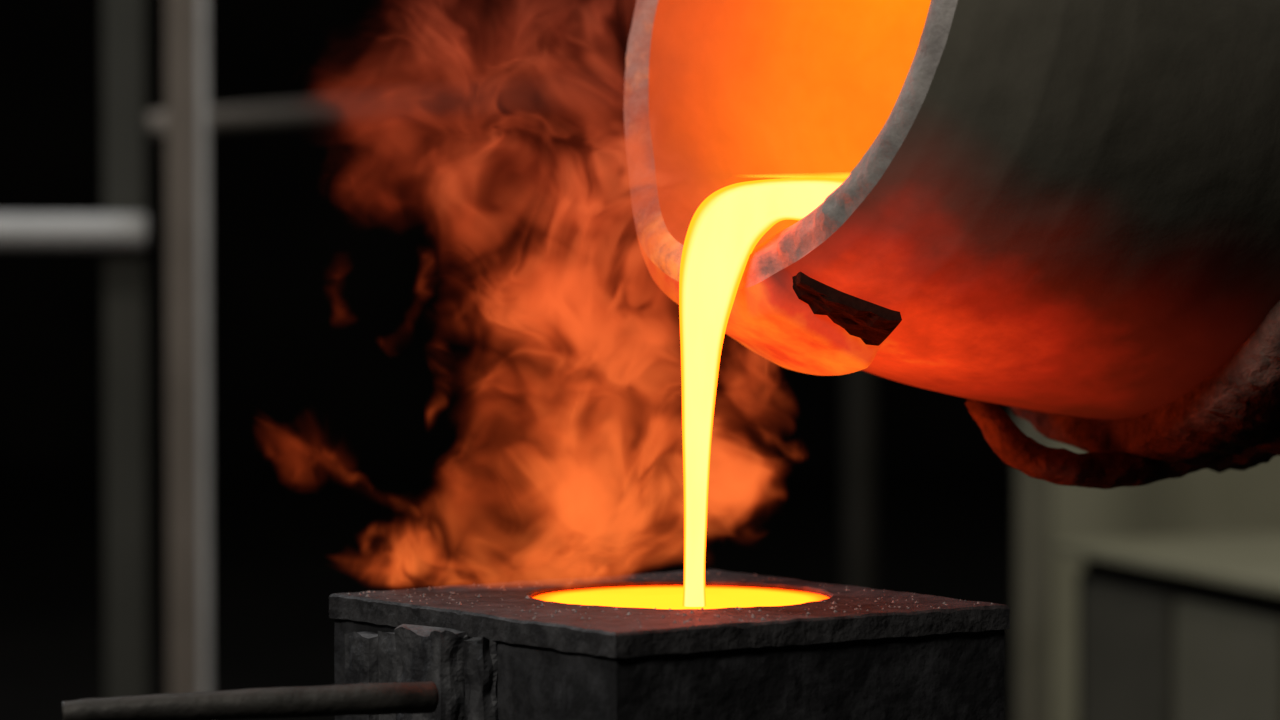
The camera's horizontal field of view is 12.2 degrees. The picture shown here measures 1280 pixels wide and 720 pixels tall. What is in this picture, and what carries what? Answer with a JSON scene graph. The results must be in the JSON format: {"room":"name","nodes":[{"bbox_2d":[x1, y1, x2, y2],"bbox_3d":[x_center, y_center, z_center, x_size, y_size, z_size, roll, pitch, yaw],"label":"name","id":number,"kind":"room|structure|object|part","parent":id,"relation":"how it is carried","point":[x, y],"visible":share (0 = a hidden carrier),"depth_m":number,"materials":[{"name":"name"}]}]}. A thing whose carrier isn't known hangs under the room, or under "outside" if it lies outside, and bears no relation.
{"room":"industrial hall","nodes":[
{"label":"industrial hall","id":0,"kind":"room"},
{"bbox_2d":[0,0,1015,464],"bbox_3d":[0.000,-1.962,16.369,9.000,4.500,0.100,0,3,0],"label":"wall","id":1,"kind":"structure","parent":0,"point":[469,288],"depth_m":16.41,"materials":[{"name":"paint"}]},
{"bbox_2d":[147,82,623,135],"bbox_3d":[-0.312,-0.549,12.729,0.056,0.052,7.331,0,3,7],"label":"pipe","id":2,"kind":"object","parent":1,"relation":"attached to","point":[294,114],"visible":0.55,"depth_m":11.30,"materials":[{"name":"grey metal"}]},
{"bbox_2d":[0,465,1015,719],"bbox_3d":[0.000,0.831,7.053,9.000,0.100,19.000,0,3,0],"label":"floor","id":3,"kind":"structure","parent":0,"point":[284,539],"depth_m":13.85,"materials":[{"name":"concrete"}]},
{"bbox_2d":[0,0,209,696],"bbox_3d":[-1.522,-1.123,8.978,1.755,3.600,0.170,0,3,0],"label":"frame","id":4,"kind":"object","parent":3,"relation":"on","point":[121,231],"visible":1,"depth_m":9.00,"materials":[{"name":"grey metal"}]},
{"bbox_3d":[-1.571,-0.193,9.022,1.658,0.054,0.054,0,3,0],"label":"cross rail","id":5,"kind":"part","parent":4,"relation":"part of","materials":[{"name":"grey metal"}]},
{"bbox_3d":[-0.778,-1.126,9.033,0.062,3.600,0.060,0,3,0],"label":"post","id":6,"kind":"part","parent":4,"relation":"part of","materials":[{"name":"grey metal"}]},
{"bbox_3d":[-0.681,-1.122,8.953,0.054,3.600,0.060,0,3,0],"label":"post","id":7,"kind":"part","parent":4,"relation":"part of","materials":[{"name":"grey metal"}]},
{"bbox_2d":[843,370,875,588],"bbox_3d":[0.367,-1.574,9.931,0.056,4.400,0.056,0,3,0],"label":"post","id":8,"kind":"object","parent":3,"relation":"on","point":[859,387],"visible":0.31,"depth_m":10.00,"materials":[{"name":"grey metal"}]},
{"bbox_2d":[1015,416,1050,719],"bbox_3d":[0.591,-0.822,8.969,0.050,3.000,0.050,0,3,0],"label":"post","id":9,"kind":"object","parent":3,"relation":"on","point":[1032,495],"visible":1,"depth_m":9.01,"materials":[{"name":"metal"}]},
{"bbox_2d":[1050,440,1279,719],"bbox_3d":[1.610,-0.006,9.633,1.900,1.300,0.030,0,3,0],"label":"partition panel","id":10,"kind":"object","parent":3,"relation":"on","point":[1203,501],"depth_m":9.63,"materials":[{"name":"grey metal"}]},
{"bbox_2d":[1050,533,1279,719],"bbox_3d":[1.051,0.498,8.582,0.530,0.405,1.176,-1,3,-20],"label":"storage cabinet","id":11,"kind":"object","parent":3,"relation":"on","point":[1170,627],"visible":1,"depth_m":8.70,"materials":[{"name":"metal"}]},
{"bbox_3d":[0.721,0.476,8.839,0.020,0.280,0.304,-1,3,-20],"label":"door panel","id":12,"kind":"part","parent":11,"relation":"part of","materials":[{"name":"paint"}]},
{"bbox_3d":[0.839,0.494,8.506,0.020,0.280,0.354,-1,3,-20],"label":"door panel","id":13,"kind":"part","parent":11,"relation":"part of","materials":[{"name":"paint"}]},
{"bbox_3d":[0.026,0.712,5.986,0.861,0.250,0.861,0,3,0],"label":"stand","id":14,"kind":"object","parent":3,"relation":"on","visible":0},
{"bbox_2d":[329,569,1009,719],"bbox_3d":[0.012,0.411,5.959,0.514,0.353,0.495,-2,4,-36],"label":"mold","id":15,"kind":"object","parent":14,"relation":"on","point":[620,647],"visible":0.94,"depth_m":5.80,"materials":[{"name":"metal"}]},
{"bbox_2d":[62,681,438,719],"bbox_3d":[-0.368,0.580,5.703,0.359,0.544,0.048,-1,3,-12],"label":"handle","id":16,"kind":"object","parent":15,"relation":"attached to","point":[398,697],"visible":1,"depth_m":5.68,"materials":[{"name":"metal"}]},
{"bbox_3d":[0.026,0.282,5.963,0.479,0.091,0.495,-2,4,-36],"label":"plate","id":17,"kind":"part","parent":15,"relation":"part of","materials":[{"name":"metal"}]},
{"bbox_2d":[679,177,844,606],"bbox_3d":[0.143,0.032,5.927,0.213,0.423,0.092,-1,3,-16],"label":"stream","id":18,"kind":"object","parent":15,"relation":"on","point":[722,234],"visible":0.94,"depth_m":5.89,"materials":[{"name":"yellow liquid"}]},
{"bbox_2d":[624,0,1279,488],"bbox_3d":[0.864,0.072,6.388,1.823,1.484,0.776,-1,3,-22],"label":"ladle","id":19,"kind":"object","parent":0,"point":[1064,215],"visible":0.94,"depth_m":5.91,"materials":[{"name":"metal"}]}
]}

